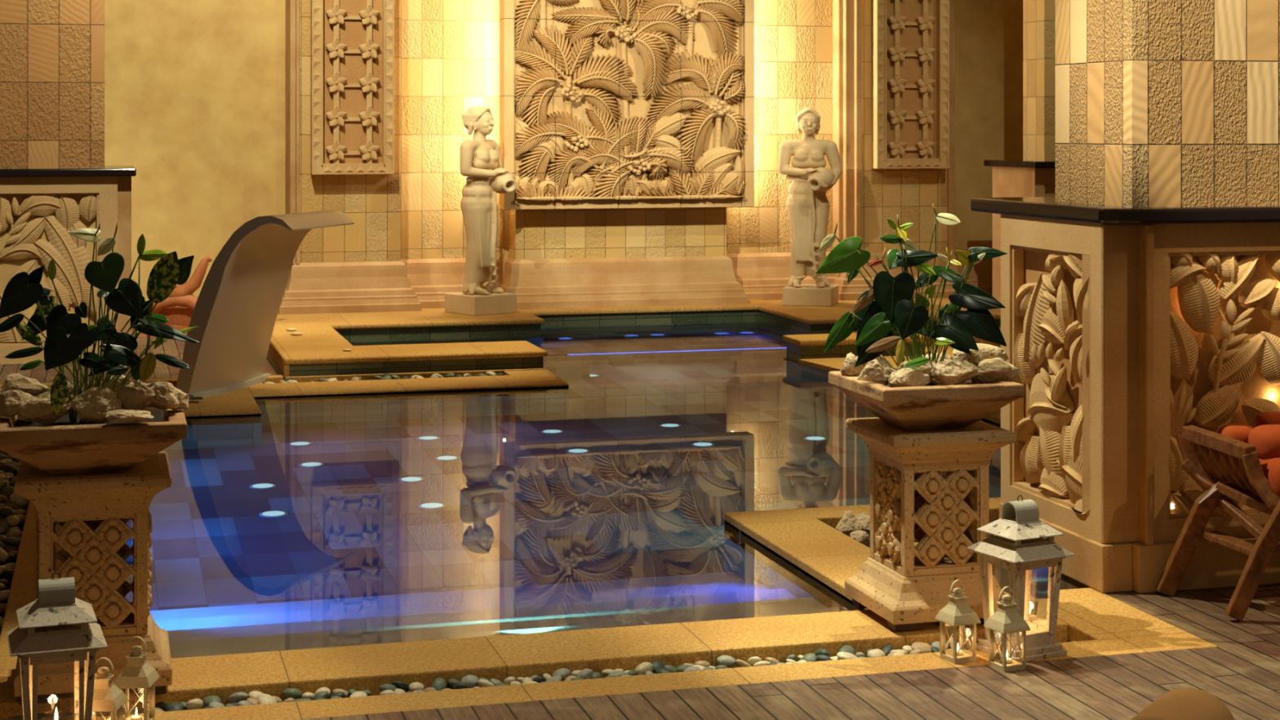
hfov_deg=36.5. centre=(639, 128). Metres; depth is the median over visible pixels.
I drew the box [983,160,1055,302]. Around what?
counter
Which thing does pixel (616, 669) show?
pebble
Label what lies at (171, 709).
pebble
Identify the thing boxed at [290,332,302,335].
shell
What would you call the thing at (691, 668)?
pebble
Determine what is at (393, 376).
pebble
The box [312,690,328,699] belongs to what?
pebble
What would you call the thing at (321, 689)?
pebble
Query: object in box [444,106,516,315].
statue
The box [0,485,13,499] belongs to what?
pebble
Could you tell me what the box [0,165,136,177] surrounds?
countertop
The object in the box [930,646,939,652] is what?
pebble
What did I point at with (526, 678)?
pebble
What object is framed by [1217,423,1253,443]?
cushion
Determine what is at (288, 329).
shell
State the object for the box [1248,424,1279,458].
cushion
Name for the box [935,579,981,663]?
lantern
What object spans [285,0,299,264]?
trim
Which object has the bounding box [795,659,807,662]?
pebble
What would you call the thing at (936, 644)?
pebble
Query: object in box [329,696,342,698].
pebble
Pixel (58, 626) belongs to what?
lantern
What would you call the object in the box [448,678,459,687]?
pebble
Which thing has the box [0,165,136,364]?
partition wall
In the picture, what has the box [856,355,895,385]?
rough rock
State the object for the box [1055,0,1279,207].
stone pillar
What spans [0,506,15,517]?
pebble
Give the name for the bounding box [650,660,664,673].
pebble
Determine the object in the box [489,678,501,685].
pebble
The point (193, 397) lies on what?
drain cover
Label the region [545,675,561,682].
pebble
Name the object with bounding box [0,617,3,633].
pebble
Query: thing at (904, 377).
rough rock
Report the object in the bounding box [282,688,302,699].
pebble
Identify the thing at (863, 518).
rough rock
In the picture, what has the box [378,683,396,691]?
pebble
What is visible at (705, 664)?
pebble
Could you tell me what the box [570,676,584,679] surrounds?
pebble
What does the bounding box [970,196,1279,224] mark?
countertop
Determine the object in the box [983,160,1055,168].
countertop
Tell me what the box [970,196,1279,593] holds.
partition wall
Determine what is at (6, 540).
pebble
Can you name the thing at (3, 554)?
pebble
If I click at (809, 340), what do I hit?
trim
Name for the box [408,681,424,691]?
pebble
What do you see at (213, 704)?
pebble
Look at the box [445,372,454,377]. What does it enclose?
pebble
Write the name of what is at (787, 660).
pebble
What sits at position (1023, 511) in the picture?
hood
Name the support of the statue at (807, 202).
on the pool ledge at (319, 343)
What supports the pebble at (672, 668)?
on the pebble fill
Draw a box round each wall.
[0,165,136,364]
[104,0,285,324]
[187,321,999,609]
[295,0,946,262]
[955,0,1022,296]
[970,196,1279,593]
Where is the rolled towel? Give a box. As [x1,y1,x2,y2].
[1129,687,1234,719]
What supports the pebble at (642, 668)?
on the pebble fill
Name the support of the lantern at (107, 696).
on the floor at (1242, 672)
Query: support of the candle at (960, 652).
in the lantern at (957, 612)
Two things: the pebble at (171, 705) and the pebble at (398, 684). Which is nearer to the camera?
the pebble at (171, 705)
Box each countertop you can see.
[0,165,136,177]
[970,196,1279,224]
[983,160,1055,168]
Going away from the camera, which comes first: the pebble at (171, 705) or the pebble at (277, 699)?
the pebble at (171, 705)
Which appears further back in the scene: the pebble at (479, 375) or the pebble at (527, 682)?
the pebble at (479, 375)
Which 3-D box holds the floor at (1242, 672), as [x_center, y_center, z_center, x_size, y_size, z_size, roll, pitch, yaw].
[-2.390,1.700,8.729,18.000,0.300,13.700,0,0,-15]
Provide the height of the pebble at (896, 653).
0.038 m
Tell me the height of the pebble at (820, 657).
0.030 m
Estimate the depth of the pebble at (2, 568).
6.90 m
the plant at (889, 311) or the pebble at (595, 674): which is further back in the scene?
the plant at (889, 311)
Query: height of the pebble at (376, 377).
0.038 m
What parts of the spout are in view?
plate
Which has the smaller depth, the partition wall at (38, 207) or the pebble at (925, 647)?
the pebble at (925, 647)
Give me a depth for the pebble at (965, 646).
5.91 m
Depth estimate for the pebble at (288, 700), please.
5.37 m
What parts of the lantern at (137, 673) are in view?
handle, frame, glass pane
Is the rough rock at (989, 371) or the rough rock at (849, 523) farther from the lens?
the rough rock at (849, 523)
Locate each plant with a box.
[0,222,200,425]
[816,204,1008,386]
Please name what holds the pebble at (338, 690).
on the pebble fill
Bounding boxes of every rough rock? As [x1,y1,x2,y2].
[0,373,49,396]
[0,390,33,417]
[16,393,72,425]
[66,381,84,399]
[71,386,121,422]
[105,409,153,422]
[107,374,131,391]
[114,380,155,410]
[146,381,179,408]
[171,387,188,410]
[835,511,862,536]
[840,352,863,376]
[849,529,869,546]
[854,513,870,533]
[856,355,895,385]
[888,367,929,387]
[895,359,936,383]
[922,352,953,362]
[930,360,977,385]
[952,342,1008,367]
[977,357,1018,383]
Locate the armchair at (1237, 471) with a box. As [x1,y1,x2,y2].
[1155,425,1279,621]
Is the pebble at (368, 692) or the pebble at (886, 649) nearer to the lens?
the pebble at (368, 692)
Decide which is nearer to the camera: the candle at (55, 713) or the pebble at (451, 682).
the candle at (55, 713)
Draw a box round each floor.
[0,324,1279,719]
[0,472,1008,634]
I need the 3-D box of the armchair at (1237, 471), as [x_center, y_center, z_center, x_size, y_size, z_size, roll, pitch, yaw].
[2.210,1.266,6.314,0.882,0.576,0.563,0,0,-15]
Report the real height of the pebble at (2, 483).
0.041 m
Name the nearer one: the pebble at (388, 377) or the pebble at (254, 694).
the pebble at (254, 694)
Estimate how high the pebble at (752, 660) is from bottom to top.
0.031 m
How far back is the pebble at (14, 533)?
7.50 m
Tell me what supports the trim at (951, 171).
attached to the wall at (446, 52)
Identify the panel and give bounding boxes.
[310,0,394,174]
[499,0,754,209]
[871,0,949,168]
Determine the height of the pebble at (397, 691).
0.028 m
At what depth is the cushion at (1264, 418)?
6.46 m
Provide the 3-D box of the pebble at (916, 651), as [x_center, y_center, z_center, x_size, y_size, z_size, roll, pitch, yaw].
[0.833,1.585,5.868,0.033,0.025,0.037,0,0,-19]
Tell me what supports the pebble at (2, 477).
on the pebble fill
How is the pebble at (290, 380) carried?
on the pebble fill
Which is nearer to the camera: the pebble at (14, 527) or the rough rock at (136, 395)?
the rough rock at (136, 395)
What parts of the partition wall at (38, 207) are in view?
post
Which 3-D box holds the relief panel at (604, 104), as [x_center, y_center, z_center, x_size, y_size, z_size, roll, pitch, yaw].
[-0.103,-1.710,15.877,2.102,4.720,0.418,0,0,-15]
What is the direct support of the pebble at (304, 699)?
on the pebble fill
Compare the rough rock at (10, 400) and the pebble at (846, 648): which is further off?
the pebble at (846, 648)
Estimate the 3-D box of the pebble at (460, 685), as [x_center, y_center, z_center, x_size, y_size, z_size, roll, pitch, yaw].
[-0.506,1.585,5.500,0.047,0.037,0.050,0,0,-30]
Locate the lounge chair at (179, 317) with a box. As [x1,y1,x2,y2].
[137,253,212,337]
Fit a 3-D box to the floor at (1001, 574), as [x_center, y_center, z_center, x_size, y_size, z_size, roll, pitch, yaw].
[-0.925,1.735,8.870,4.340,0.230,7.200,0,0,-15]
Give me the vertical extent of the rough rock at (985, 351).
0.078 m
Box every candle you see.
[54,707,57,719]
[130,707,142,719]
[956,642,962,654]
[1006,650,1012,662]
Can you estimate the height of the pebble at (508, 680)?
0.025 m
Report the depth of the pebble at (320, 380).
12.15 m
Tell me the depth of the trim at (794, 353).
14.54 m
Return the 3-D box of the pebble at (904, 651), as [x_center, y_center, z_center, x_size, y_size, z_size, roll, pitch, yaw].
[0.784,1.588,5.877,0.059,0.026,0.047,0,0,-13]
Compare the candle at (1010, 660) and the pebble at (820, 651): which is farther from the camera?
the pebble at (820, 651)
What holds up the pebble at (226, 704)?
on the pebble fill
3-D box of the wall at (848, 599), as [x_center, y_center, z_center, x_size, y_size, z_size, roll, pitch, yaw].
[-0.290,2.065,10.771,5.130,0.970,9.230,0,0,-15]
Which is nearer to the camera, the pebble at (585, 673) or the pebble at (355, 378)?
the pebble at (585, 673)
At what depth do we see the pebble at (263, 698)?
5.31 m
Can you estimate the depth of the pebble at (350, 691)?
5.45 m
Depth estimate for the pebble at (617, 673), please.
5.60 m
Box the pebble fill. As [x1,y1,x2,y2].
[0,391,867,719]
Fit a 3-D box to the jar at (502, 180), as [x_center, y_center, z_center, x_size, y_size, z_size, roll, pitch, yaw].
[-1.081,0.411,15.319,0.288,0.202,0.239,0,0,29]
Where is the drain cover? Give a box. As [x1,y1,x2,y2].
[191,396,202,399]
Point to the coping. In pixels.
(1100, 624)
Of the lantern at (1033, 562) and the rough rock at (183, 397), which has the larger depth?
the lantern at (1033, 562)
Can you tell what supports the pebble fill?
on the floor at (1001, 574)
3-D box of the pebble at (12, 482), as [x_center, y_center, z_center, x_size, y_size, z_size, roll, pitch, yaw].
[-2.783,1.575,8.664,0.068,0.046,0.054,0,0,9]
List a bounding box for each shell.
[286,328,297,330]
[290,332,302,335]
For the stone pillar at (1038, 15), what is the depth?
15.91 m
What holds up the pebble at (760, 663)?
on the pebble fill
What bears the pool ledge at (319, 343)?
attached to the wall at (848, 599)
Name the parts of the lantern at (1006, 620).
glass pane, handle, frame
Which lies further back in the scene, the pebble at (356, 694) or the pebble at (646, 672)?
the pebble at (646, 672)
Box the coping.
[0,327,1217,719]
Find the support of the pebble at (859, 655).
on the pebble fill
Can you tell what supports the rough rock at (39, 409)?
in the bowl at (58, 447)
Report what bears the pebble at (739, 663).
on the pebble fill
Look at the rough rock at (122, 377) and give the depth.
5.50 m
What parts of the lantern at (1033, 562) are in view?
frame, frame, frame, glass pane, door frame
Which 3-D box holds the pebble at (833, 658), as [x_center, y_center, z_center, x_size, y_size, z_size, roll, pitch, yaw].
[0.587,1.590,5.816,0.026,0.019,0.031,0,0,-6]
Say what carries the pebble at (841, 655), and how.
on the pebble fill
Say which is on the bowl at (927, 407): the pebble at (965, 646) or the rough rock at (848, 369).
the rough rock at (848, 369)
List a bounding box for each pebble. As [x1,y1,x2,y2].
[0,463,17,474]
[0,473,5,480]
[0,480,7,489]
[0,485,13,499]
[0,494,8,502]
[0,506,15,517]
[0,537,20,546]
[0,541,7,550]
[0,547,8,561]
[0,565,5,575]
[0,589,9,601]
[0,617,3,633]
[2,480,9,487]
[5,529,22,537]
[6,515,19,526]
[8,477,16,486]
[9,493,29,506]
[9,526,20,530]
[155,702,166,711]
[155,706,163,712]
[163,702,182,711]
[168,708,180,711]
[179,701,186,709]
[185,698,203,709]
[202,695,221,706]
[208,701,224,707]
[224,703,235,706]
[227,692,248,702]
[236,700,251,706]
[246,697,257,704]
[248,690,263,699]
[257,693,277,704]
[272,695,282,701]
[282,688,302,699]
[283,697,294,702]
[286,379,297,382]
[289,697,311,702]
[302,692,314,699]
[311,696,325,700]
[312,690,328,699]
[315,687,330,696]
[318,377,328,382]
[329,691,345,697]
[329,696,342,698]
[332,688,348,697]
[347,688,357,695]
[349,690,367,697]
[351,376,359,380]
[361,689,371,696]
[373,375,382,379]
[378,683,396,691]
[379,689,395,694]
[381,373,391,377]
[381,375,391,379]
[391,374,399,379]
[391,680,409,689]
[394,688,405,693]
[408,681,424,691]
[423,687,435,691]
[431,677,446,690]
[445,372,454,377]
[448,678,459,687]
[453,682,471,688]
[460,674,479,687]
[476,679,494,687]
[477,373,488,376]
[485,371,496,376]
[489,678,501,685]
[494,682,507,686]
[503,676,515,684]
[509,680,521,684]
[516,676,524,684]
[522,676,533,683]
[522,680,537,684]
[533,675,545,682]
[542,673,551,681]
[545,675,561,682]
[552,667,570,679]
[564,675,573,680]
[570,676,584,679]
[571,670,581,676]
[576,668,592,679]
[590,671,601,678]
[601,668,614,675]
[608,671,628,676]
[613,668,623,671]
[626,670,638,675]
[635,662,653,675]
[644,671,653,674]
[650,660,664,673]
[655,667,671,673]
[663,664,676,672]
[675,664,690,671]
[683,666,701,671]
[693,664,705,670]
[694,660,710,667]
[702,666,714,670]
[714,666,727,669]
[716,655,735,666]
[734,658,751,666]
[747,656,761,665]
[753,660,769,666]
[765,657,780,663]
[786,654,795,660]
[786,658,795,662]
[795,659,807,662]
[797,654,803,660]
[801,653,817,662]
[813,648,830,656]
[816,654,832,661]
[831,656,839,660]
[836,651,857,659]
[838,644,856,655]
[855,653,866,657]
[866,648,885,657]
[881,644,893,656]
[889,649,908,654]
[893,651,904,655]
[902,644,912,653]
[909,648,921,653]
[911,641,932,653]
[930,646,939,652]
[931,641,939,648]
[956,638,972,649]
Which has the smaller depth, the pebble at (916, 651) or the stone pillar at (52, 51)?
the pebble at (916, 651)
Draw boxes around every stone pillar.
[0,0,104,168]
[1022,0,1055,160]
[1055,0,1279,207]
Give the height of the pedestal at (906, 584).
0.605 m
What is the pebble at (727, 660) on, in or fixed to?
on the pebble fill
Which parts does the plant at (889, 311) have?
stem, stem, stem, stem, stem, stem, stem, stem, stem, stem, stem, stem, stem, stem, stem, stem, stem, stem, stem, stem, stem, stem, stem, stem, stem, stem, stem, stem, stem, stem, stem, stem, stem, stem, stem, stem, stem, stem, stem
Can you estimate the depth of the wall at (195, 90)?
15.56 m
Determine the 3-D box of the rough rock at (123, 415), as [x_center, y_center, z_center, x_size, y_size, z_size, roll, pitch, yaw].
[-1.365,0.768,5.189,0.115,0.036,0.109,0,0,33]
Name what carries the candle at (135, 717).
in the lantern at (137, 673)
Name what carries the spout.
on the coping
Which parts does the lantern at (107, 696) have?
handle, frame, glass pane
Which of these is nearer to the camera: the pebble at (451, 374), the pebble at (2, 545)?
the pebble at (2, 545)
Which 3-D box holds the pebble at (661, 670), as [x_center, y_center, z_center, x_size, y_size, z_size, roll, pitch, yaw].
[0.068,1.584,5.653,0.032,0.020,0.054,0,0,-44]
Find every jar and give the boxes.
[488,168,516,193]
[807,167,835,191]
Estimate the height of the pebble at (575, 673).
0.028 m
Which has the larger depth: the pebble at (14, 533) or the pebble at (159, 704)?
the pebble at (14, 533)
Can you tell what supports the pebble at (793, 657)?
on the pebble fill
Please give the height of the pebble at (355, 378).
0.042 m
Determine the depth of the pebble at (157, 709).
5.25 m
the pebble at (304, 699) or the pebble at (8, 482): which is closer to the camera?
the pebble at (304, 699)
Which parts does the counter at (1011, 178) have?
frame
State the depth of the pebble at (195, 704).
5.30 m
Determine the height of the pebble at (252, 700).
0.035 m
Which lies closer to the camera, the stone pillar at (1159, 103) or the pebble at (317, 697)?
the pebble at (317, 697)
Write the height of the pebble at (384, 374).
0.048 m
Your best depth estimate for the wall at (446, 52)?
15.89 m
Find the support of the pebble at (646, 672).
on the pebble fill
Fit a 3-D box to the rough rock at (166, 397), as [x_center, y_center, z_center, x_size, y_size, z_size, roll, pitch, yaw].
[-1.335,0.739,5.379,0.117,0.080,0.089,0,0,0]
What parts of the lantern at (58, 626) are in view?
frame, frame, door frame, frame, glass pane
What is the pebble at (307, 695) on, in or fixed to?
on the pebble fill
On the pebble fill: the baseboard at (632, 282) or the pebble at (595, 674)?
the pebble at (595, 674)
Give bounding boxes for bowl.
[0,407,186,475]
[828,370,1024,431]
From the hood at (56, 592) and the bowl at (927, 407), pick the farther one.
the bowl at (927, 407)
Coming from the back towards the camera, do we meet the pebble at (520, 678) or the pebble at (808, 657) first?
the pebble at (808, 657)
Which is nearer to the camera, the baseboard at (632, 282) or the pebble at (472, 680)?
the pebble at (472, 680)
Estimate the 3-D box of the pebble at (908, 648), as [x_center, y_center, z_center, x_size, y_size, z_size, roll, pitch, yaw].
[0.818,1.585,5.909,0.038,0.024,0.032,0,0,-8]
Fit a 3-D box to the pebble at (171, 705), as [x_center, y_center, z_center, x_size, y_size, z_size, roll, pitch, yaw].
[-1.270,1.584,5.292,0.048,0.036,0.069,0,0,-40]
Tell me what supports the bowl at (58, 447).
on the pedestal at (93, 511)
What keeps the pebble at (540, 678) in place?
on the pebble fill
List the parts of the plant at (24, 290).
stem, stem, stem, stem, stem, stem, stem, stem, stem, stem, stem, stem, stem, stem, stem, stem, stem, stem, stem, stem, stem, stem, stem, stem, stem, stem, stem, stem, stem, stem, stem, stem, stem, stem, stem, stem, stem, stem, stem, stem, stem, stem, stem, stem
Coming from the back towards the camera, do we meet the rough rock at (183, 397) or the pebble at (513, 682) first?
the pebble at (513, 682)
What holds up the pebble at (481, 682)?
on the pebble fill
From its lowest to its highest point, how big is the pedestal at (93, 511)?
0.605 m
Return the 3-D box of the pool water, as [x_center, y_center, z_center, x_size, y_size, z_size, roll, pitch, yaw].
[-0.290,1.586,10.771,5.130,0.001,9.230,0,0,-15]
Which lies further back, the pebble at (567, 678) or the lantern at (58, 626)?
the pebble at (567, 678)
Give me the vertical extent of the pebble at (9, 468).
0.050 m
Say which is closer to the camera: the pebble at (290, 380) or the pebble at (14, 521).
the pebble at (14, 521)
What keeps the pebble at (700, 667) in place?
on the pebble fill
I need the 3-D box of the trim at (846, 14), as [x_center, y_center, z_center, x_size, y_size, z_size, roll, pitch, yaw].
[1.767,-1.500,16.663,0.170,5.900,0.290,0,0,-15]
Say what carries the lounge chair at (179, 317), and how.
on the floor at (1242, 672)
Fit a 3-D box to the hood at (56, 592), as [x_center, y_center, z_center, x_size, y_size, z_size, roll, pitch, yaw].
[-1.431,1.132,4.760,0.084,0.058,0.072,0,0,-20]
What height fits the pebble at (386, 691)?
0.026 m
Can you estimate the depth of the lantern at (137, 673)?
5.02 m
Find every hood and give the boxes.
[37,577,75,606]
[1000,499,1039,523]
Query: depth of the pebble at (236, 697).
5.38 m
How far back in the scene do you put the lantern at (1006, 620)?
5.57 m
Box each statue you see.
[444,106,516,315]
[777,107,842,306]
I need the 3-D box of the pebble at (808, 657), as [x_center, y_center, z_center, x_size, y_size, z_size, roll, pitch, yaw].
[0.505,1.581,5.780,0.045,0.036,0.054,0,0,-12]
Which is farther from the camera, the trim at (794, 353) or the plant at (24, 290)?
the trim at (794, 353)
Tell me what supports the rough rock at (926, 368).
on the bowl at (927, 407)
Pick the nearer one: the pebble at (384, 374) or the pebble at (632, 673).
the pebble at (632, 673)
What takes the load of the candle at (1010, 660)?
in the lantern at (1006, 620)
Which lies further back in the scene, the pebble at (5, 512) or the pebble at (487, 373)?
the pebble at (487, 373)
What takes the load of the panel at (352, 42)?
attached to the wall at (446, 52)
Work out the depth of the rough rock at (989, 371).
6.11 m
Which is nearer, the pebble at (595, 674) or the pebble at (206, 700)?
the pebble at (206, 700)
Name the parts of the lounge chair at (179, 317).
seat, panel, arched rail, scroll arm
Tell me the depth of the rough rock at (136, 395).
5.32 m
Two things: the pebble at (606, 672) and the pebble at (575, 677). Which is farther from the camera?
the pebble at (606, 672)
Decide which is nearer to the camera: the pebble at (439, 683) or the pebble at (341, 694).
the pebble at (341, 694)
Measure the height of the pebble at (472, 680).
0.033 m
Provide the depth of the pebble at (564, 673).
5.59 m
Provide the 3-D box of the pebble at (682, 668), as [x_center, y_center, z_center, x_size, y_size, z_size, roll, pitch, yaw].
[0.132,1.587,5.691,0.055,0.031,0.046,0,0,-20]
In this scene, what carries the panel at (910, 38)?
attached to the wall at (446, 52)
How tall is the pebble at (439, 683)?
0.040 m
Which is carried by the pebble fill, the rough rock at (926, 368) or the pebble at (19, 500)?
the pebble at (19, 500)
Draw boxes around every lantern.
[6,572,107,719]
[84,657,127,719]
[114,635,159,719]
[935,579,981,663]
[966,495,1075,662]
[983,586,1030,671]
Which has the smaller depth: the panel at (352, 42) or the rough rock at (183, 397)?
the rough rock at (183, 397)
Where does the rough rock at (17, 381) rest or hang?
in the bowl at (58, 447)
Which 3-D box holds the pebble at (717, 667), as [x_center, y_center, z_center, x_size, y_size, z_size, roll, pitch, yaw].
[0.244,1.583,5.655,0.050,0.035,0.048,0,0,-25]
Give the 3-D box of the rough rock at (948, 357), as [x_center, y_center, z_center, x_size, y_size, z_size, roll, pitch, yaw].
[0.969,0.758,6.314,0.124,0.057,0.090,0,0,0]
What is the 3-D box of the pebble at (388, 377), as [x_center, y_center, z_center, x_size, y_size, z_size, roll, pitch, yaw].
[-1.600,1.582,12.230,0.071,0.046,0.052,0,0,-23]
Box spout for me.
[176,209,354,400]
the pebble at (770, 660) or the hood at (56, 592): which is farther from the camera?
the pebble at (770, 660)
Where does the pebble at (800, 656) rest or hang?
on the pebble fill
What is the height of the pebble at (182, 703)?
0.021 m
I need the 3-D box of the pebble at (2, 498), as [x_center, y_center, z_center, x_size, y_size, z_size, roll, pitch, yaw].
[-2.717,1.573,8.253,0.054,0.042,0.069,0,0,25]
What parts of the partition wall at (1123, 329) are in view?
frame, frame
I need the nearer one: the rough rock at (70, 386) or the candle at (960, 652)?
the rough rock at (70, 386)
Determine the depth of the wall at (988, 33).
17.16 m
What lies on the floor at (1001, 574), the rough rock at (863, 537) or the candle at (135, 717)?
the rough rock at (863, 537)
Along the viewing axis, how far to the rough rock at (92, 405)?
5.25 m
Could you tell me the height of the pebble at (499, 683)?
0.026 m
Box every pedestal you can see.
[13,451,172,704]
[844,417,1016,631]
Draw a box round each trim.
[267,344,288,376]
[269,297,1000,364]
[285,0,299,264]
[288,310,1000,376]
[782,333,928,346]
[832,0,861,277]
[946,0,992,254]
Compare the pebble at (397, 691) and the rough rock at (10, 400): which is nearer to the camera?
the rough rock at (10, 400)
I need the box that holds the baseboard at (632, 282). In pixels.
[277,251,992,314]
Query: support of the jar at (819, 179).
on the statue at (807, 202)
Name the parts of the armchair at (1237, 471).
leg, rail, arm rail, cross leg, seat rail, leg, rail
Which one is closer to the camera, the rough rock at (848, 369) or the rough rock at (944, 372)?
the rough rock at (944, 372)
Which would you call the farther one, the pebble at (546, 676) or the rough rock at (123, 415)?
the pebble at (546, 676)
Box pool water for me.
[124,322,1000,657]
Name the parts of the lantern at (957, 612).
glass pane, frame, handle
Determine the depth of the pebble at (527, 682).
5.48 m
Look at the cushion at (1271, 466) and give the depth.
6.15 m
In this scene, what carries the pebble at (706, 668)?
on the pebble fill
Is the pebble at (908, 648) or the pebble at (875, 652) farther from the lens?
the pebble at (908, 648)
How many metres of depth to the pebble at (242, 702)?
5.29 m
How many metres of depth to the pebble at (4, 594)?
6.51 m
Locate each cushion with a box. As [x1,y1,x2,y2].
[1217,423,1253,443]
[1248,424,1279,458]
[1255,411,1279,426]
[1258,457,1279,496]
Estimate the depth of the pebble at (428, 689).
5.46 m
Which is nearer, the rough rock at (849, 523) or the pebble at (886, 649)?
the pebble at (886, 649)

